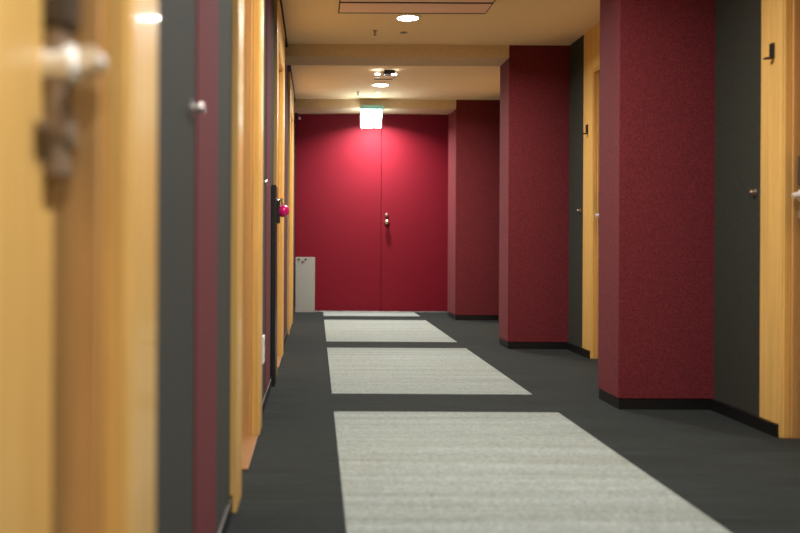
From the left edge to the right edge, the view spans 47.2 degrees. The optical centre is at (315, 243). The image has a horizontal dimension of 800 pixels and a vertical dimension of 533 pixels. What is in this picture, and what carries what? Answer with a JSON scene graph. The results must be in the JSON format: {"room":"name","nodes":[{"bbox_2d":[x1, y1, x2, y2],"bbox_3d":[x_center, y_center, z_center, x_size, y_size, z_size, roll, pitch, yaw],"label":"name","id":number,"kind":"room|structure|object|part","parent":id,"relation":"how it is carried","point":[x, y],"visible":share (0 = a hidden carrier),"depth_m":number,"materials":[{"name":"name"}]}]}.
{"room":"hotel corridor","nodes":[
{"label":"hotel corridor","id":0,"kind":"room"},
{"bbox_2d":[155,0,294,532],"bbox_3d":[-0.359,-0.347,2.885,0.250,2.190,14.970,0,0,0],"label":"wall","id":1,"kind":"structure","parent":0,"point":[176,74],"depth_m":1.64,"materials":[{"name":"grey paint"}]},
{"bbox_2d":[0,0,157,532],"bbox_3d":[-0.281,-0.346,0.647,0.130,2.190,1.195,0,0,0],"label":"door","id":2,"kind":"structure","parent":1,"relation":"in","point":[78,78],"depth_m":1.06,"materials":[{"name":"brown wood"}]},
{"bbox_3d":[-0.285,-0.154,1.006,0.024,0.165,0.040,0,0,0],"label":"lock plate","id":3,"kind":"part","parent":2,"relation":"part of","materials":[{"name":"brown metal"}]},
{"bbox_3d":[-0.262,-0.196,0.991,0.070,0.048,0.079,0,0,0],"label":"handle","id":4,"kind":"part","parent":2,"relation":"part of","materials":[{"name":"silver metal"}]},
{"bbox_3d":[-0.227,-0.346,0.647,0.022,2.190,1.195,0,0,0],"label":"casing","id":5,"kind":"part","parent":2,"relation":"part of","materials":[{"name":"brown wood"}]},
{"bbox_2d":[190,100,203,114],"bbox_3d":[-0.222,-0.256,1.710,0.025,0.028,0.028,0,0,0],"label":"handle","id":6,"kind":"object","parent":1,"relation":"attached to","point":[199,107],"visible":1,"depth_m":1.70,"materials":[{"name":"grey metal"}]},
{"bbox_3d":[-0.229,-0.256,1.710,0.012,0.028,0.028,0,0,0],"label":"stem","id":7,"kind":"part","parent":6,"relation":"part of","materials":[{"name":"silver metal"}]},
{"bbox_2d":[194,0,218,532],"bbox_3d":[-0.238,-0.372,1.962,0.013,2.138,0.373,0,0,0],"label":"wall panel","id":8,"kind":"object","parent":1,"relation":"attached to","point":[206,147],"visible":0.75,"depth_m":1.93,"materials":[{"name":"paint"}]},
{"bbox_2d":[230,0,263,512],"bbox_3d":[-0.281,-0.346,3.127,0.130,2.190,1.195,0,0,0],"label":"door","id":9,"kind":"structure","parent":1,"relation":"in","point":[247,15],"depth_m":3.54,"materials":[{"name":"brown wood"}]},
{"bbox_2d":[217,307,294,532],"bbox_3d":[-0.241,0.723,2.765,0.018,0.052,14.730,0,0,0],"label":"baseboard","id":10,"kind":"structure","parent":1,"relation":"attached to","point":[223,526],"depth_m":2.47,"materials":[{"name":"black"}]},
{"bbox_2d":[262,335,264,363],"bbox_3d":[-0.232,0.462,4.000,0.012,0.119,0.090,0,0,0],"label":"power outlet","id":11,"kind":"object","parent":1,"relation":"attached to","point":[263,336],"visible":0.91,"depth_m":3.96,"materials":[{"name":"white plastic"}]},
{"bbox_2d":[265,0,270,392],"bbox_3d":[-0.238,-0.372,4.435,0.013,2.138,0.370,0,0,0],"label":"wall panel","id":12,"kind":"object","parent":1,"relation":"attached to","point":[268,38],"visible":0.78,"depth_m":4.40,"materials":[{"name":"paint"}]},
{"bbox_2d":[273,0,284,367],"bbox_3d":[-0.281,-0.346,5.607,0.130,2.190,1.195,0,0,0],"label":"door","id":13,"kind":"structure","parent":1,"relation":"in","point":[279,34],"depth_m":6.03,"materials":[{"name":"brown wood"}]},
{"bbox_2d":[284,62,286,336],"bbox_3d":[-0.238,-0.372,6.920,0.013,2.138,0.360,0,0,0],"label":"wall panel","id":14,"kind":"object","parent":1,"relation":"attached to","point":[285,62],"visible":0.43,"depth_m":6.87,"materials":[{"name":"paint"}]},
{"bbox_2d":[280,0,297,116],"bbox_3d":[-0.221,-1.435,2.765,0.036,0.032,14.730,0,0,0],"label":"trim","id":15,"kind":"structure","parent":1,"relation":"attached to","point":[286,41],"depth_m":6.48,"materials":[{"name":"black"}]},
{"bbox_2d":[287,72,293,334],"bbox_3d":[-0.281,-0.346,8.088,0.130,2.190,1.195,0,0,0],"label":"door","id":16,"kind":"structure","parent":1,"relation":"in","point":[290,87],"depth_m":7.65,"materials":[{"name":"brown wood"}]},
{"bbox_2d":[293,184,293,279],"bbox_3d":[-0.238,-0.372,9.340,0.013,2.138,0.320,0,0,0],"label":"wall panel","id":17,"kind":"object","parent":1,"relation":"attached to","point":[293,184],"visible":0.21,"depth_m":9.40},
{"bbox_2d":[294,117,295,306],"bbox_3d":[0.795,-0.341,10.250,2.558,2.190,0.240,0,0,0],"label":"wall","id":18,"kind":"structure","parent":0,"point":[295,117],"depth_m":10.13,"materials":[{"name":"paint"}]},
{"bbox_2d":[295,114,448,311],"bbox_3d":[0.792,-0.341,10.063,2.044,2.189,0.129,0,0,0],"label":"door","id":19,"kind":"structure","parent":18,"relation":"in","point":[371,204],"depth_m":10.07,"materials":[{"name":"red"}]},
{"bbox_2d":[282,0,599,114],"bbox_3d":[0.800,-1.496,2.885,3.258,0.120,15.370,0,0,0],"label":"ceiling","id":20,"kind":"structure","parent":0,"point":[512,22],"depth_m":6.30,"materials":[{"name":"paint"}]},
{"bbox_2d":[294,99,455,113],"bbox_3d":[0.583,-1.402,9.210,1.623,0.110,0.340,0,0,0],"label":"beam","id":21,"kind":"structure","parent":20,"relation":"attached to","point":[300,105],"depth_m":9.04,"materials":[{"name":"paint"}]},
{"bbox_2d":[361,105,383,127],"bbox_3d":[0.556,-1.262,9.006,0.227,0.215,0.072,0,0,0],"label":"exit sign","id":22,"kind":"object","parent":21,"relation":"hanging from","point":[371,115],"visible":1,"depth_m":8.98,"materials":[{"name":"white plastic"}]},
{"bbox_3d":[0.545,-1.242,9.008,0.202,0.175,0.045,0,0,0],"label":"light panel","id":23,"kind":"part","parent":22,"relation":"part of","materials":[{"name":"white plastic"}]},
{"bbox_2d":[372,83,389,86],"bbox_3d":[0.582,-1.430,8.190,0.160,0.015,0.160,0,0,0],"label":"recessed light","id":24,"kind":"object","parent":20,"relation":"in","point":[374,84],"visible":1,"depth_m":8.15,"materials":[{"name":"white plastic"}]},
{"bbox_2d":[374,70,396,77],"bbox_3d":[0.576,-1.407,7.545,0.188,0.060,0.109,0,0,0],"label":"emergency light","id":25,"kind":"object","parent":20,"relation":"attached to","point":[392,73],"visible":1,"depth_m":7.51,"materials":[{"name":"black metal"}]},
{"bbox_2d":[285,44,508,65],"bbox_3d":[0.583,-1.402,6.720,1.623,0.110,0.320,0,0,0],"label":"beam","id":26,"kind":"structure","parent":20,"relation":"attached to","point":[295,54],"depth_m":6.56,"materials":[{"name":"paint"}]},
{"bbox_2d":[395,14,420,20],"bbox_3d":[0.582,-1.430,5.760,0.160,0.015,0.160,0,0,0],"label":"recessed light","id":27,"kind":"object","parent":20,"relation":"in","point":[408,17],"visible":1,"depth_m":5.74,"materials":[{"name":"white plastic"}]},
{"bbox_2d":[398,16,417,19],"bbox_3d":[0.582,-1.428,5.760,0.132,0.011,0.132,0,0,0],"label":"diffuser","id":28,"kind":"object","parent":27,"relation":"attached to","point":[399,17],"depth_m":5.74,"materials":[{"name":"white plastic"}]},
{"bbox_2d":[333,0,500,14],"bbox_3d":[0.597,-1.438,5.205,0.980,0.018,0.970,0,0,0],"label":"ceiling vent","id":29,"kind":"object","parent":20,"relation":"in","point":[366,7],"visible":1,"depth_m":5.50,"materials":[{"name":"paint"}]},
{"bbox_2d":[448,100,499,319],"bbox_3d":[1.615,-0.342,9.300,0.457,2.200,0.520,0,0,0],"label":"pillar","id":30,"kind":"structure","parent":0,"point":[474,125],"depth_m":9.04,"materials":[{"name":"red paint"}]},
{"bbox_3d":[1.612,0.732,9.300,0.453,0.052,0.512,0,0,0],"label":"baseboard","id":31,"kind":"part","parent":30,"relation":"part of","materials":[{"name":"black"}]},
{"bbox_2d":[226,312,799,532],"bbox_3d":[0.789,0.814,2.885,3.258,0.120,15.370,0,0,0],"label":"floor","id":32,"kind":"structure","parent":0,"point":[744,478],"depth_m":3.54,"materials":[{"name":"carpet"}]},
{"bbox_2d":[271,185,288,385],"bbox_3d":[-0.191,0.219,4.890,0.091,1.060,0.220,0,0,0],"label":"panel","id":33,"kind":"object","parent":32,"relation":"on","point":[277,210],"visible":0.99,"depth_m":4.78,"materials":[{"name":"black metal"}]},
{"bbox_2d":[295,257,314,311],"bbox_3d":[-0.120,0.447,9.982,0.213,0.605,0.035,0,0,0],"label":"board","id":34,"kind":"object","parent":32,"relation":"on","point":[304,266],"visible":1,"depth_m":9.97,"materials":[{"name":"grey"}]},
{"bbox_2d":[323,312,419,316],"bbox_3d":[0.581,0.751,9.735,1.003,0.004,0.530,0,0,0],"label":"carpet","id":35,"kind":"object","parent":32,"relation":"on","point":[404,314],"visible":1,"depth_m":9.69,"materials":[{"name":"grey carpet"}]},
{"bbox_2d":[324,320,455,341],"bbox_3d":[0.581,0.751,7.975,1.003,0.004,1.990,0,0,0],"label":"carpet","id":36,"kind":"object","parent":32,"relation":"on","point":[335,330],"visible":1,"depth_m":7.78,"materials":[{"name":"grey carpet"}]},
{"bbox_2d":[327,348,531,394],"bbox_3d":[0.581,0.751,5.555,1.003,0.004,2.010,0,0,0],"label":"carpet","id":37,"kind":"object","parent":32,"relation":"on","point":[424,371],"visible":1,"depth_m":5.29,"materials":[{"name":"grey carpet"}]},
{"bbox_2d":[334,411,730,532],"bbox_3d":[0.581,0.751,3.005,1.003,0.004,2.110,0,0,0],"label":"carpet","id":38,"kind":"object","parent":32,"relation":"on","point":[401,472],"visible":1,"depth_m":2.89,"materials":[{"name":"grey carpet"}]},
{"bbox_2d":[499,45,569,348],"bbox_3d":[1.615,-0.342,6.720,0.457,2.200,0.320,0,0,0],"label":"pillar","id":39,"kind":"structure","parent":0,"point":[534,79],"depth_m":6.56,"materials":[{"name":"red paint"}]},
{"bbox_3d":[1.612,0.732,6.720,0.453,0.052,0.312,0,0,0],"label":"baseboard","id":40,"kind":"part","parent":39,"relation":"part of","materials":[{"name":"black"}]},
{"bbox_2d":[598,0,715,409],"bbox_3d":[1.615,-0.342,4.310,0.457,2.200,0.300,0,0,0],"label":"pillar","id":41,"kind":"structure","parent":0,"point":[657,101],"depth_m":4.16,"materials":[{"name":"red paint"}]},
{"bbox_3d":[1.612,0.732,4.310,0.453,0.052,0.292,0,0,0],"label":"baseboard","id":42,"kind":"part","parent":41,"relation":"part of","materials":[{"name":"black plastic"}]},
{"bbox_2d":[568,0,760,415],"bbox_3d":[1.949,-0.335,2.885,0.250,2.190,14.970,0,0,0],"label":"wall","id":43,"kind":"structure","parent":0,"point":[738,22],"depth_m":3.98,"materials":[{"name":"grey paint"}]},
{"bbox_2d":[582,22,599,358],"bbox_3d":[1.877,-0.335,5.600,0.120,2.190,1.220,0,0,0],"label":"door","id":44,"kind":"structure","parent":43,"relation":"in","point":[592,37],"depth_m":6.02,"materials":[{"name":"brown wood"}]},
{"bbox_2d":[497,315,778,436],"bbox_3d":[1.815,0.733,2.220,0.026,0.052,13.640,0,0,0],"label":"baseboard","id":45,"kind":"structure","parent":43,"relation":"attached to","point":[771,428],"depth_m":3.88,"materials":[{"name":"black"}]},
{"bbox_2d":[749,189,756,194],"bbox_3d":[1.811,-0.216,3.775,0.025,0.028,0.028,0,0,0],"label":"handle","id":46,"kind":"object","parent":43,"relation":"attached to","point":[751,191],"visible":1,"depth_m":3.77,"materials":[{"name":"grey metal"}]},
{"bbox_2d":[759,0,799,438],"bbox_3d":[1.877,-0.335,3.130,0.120,2.190,1.200,0,0,0],"label":"door","id":47,"kind":"structure","parent":43,"relation":"in","point":[779,400],"depth_m":3.56,"materials":[{"name":"brown wood"}]},
{"bbox_2d":[763,43,774,59],"bbox_3d":[1.807,-0.769,3.630,0.036,0.064,0.028,0,0,0],"label":"bracket","id":48,"kind":"object","parent":47,"relation":"attached to","point":[772,45],"visible":1,"depth_m":3.62,"materials":[{"name":"black metal"}]},
{"bbox_3d":[1.819,-0.771,3.630,0.011,0.060,0.028,0,0,0],"label":"plate","id":49,"kind":"part","parent":48,"relation":"part of","materials":[{"name":"black metal"}]},
{"bbox_3d":[1.824,-0.336,3.130,0.004,2.190,1.200,0,0,0],"label":"casing","id":50,"kind":"part","parent":47,"relation":"part of","materials":[{"name":"brown wood"}]},
{"bbox_3d":[1.851,-0.186,3.443,0.070,0.048,0.134,0,0,0],"label":"handle","id":51,"kind":"part","parent":47,"relation":"part of","materials":[{"name":"silver metal"}]}
]}

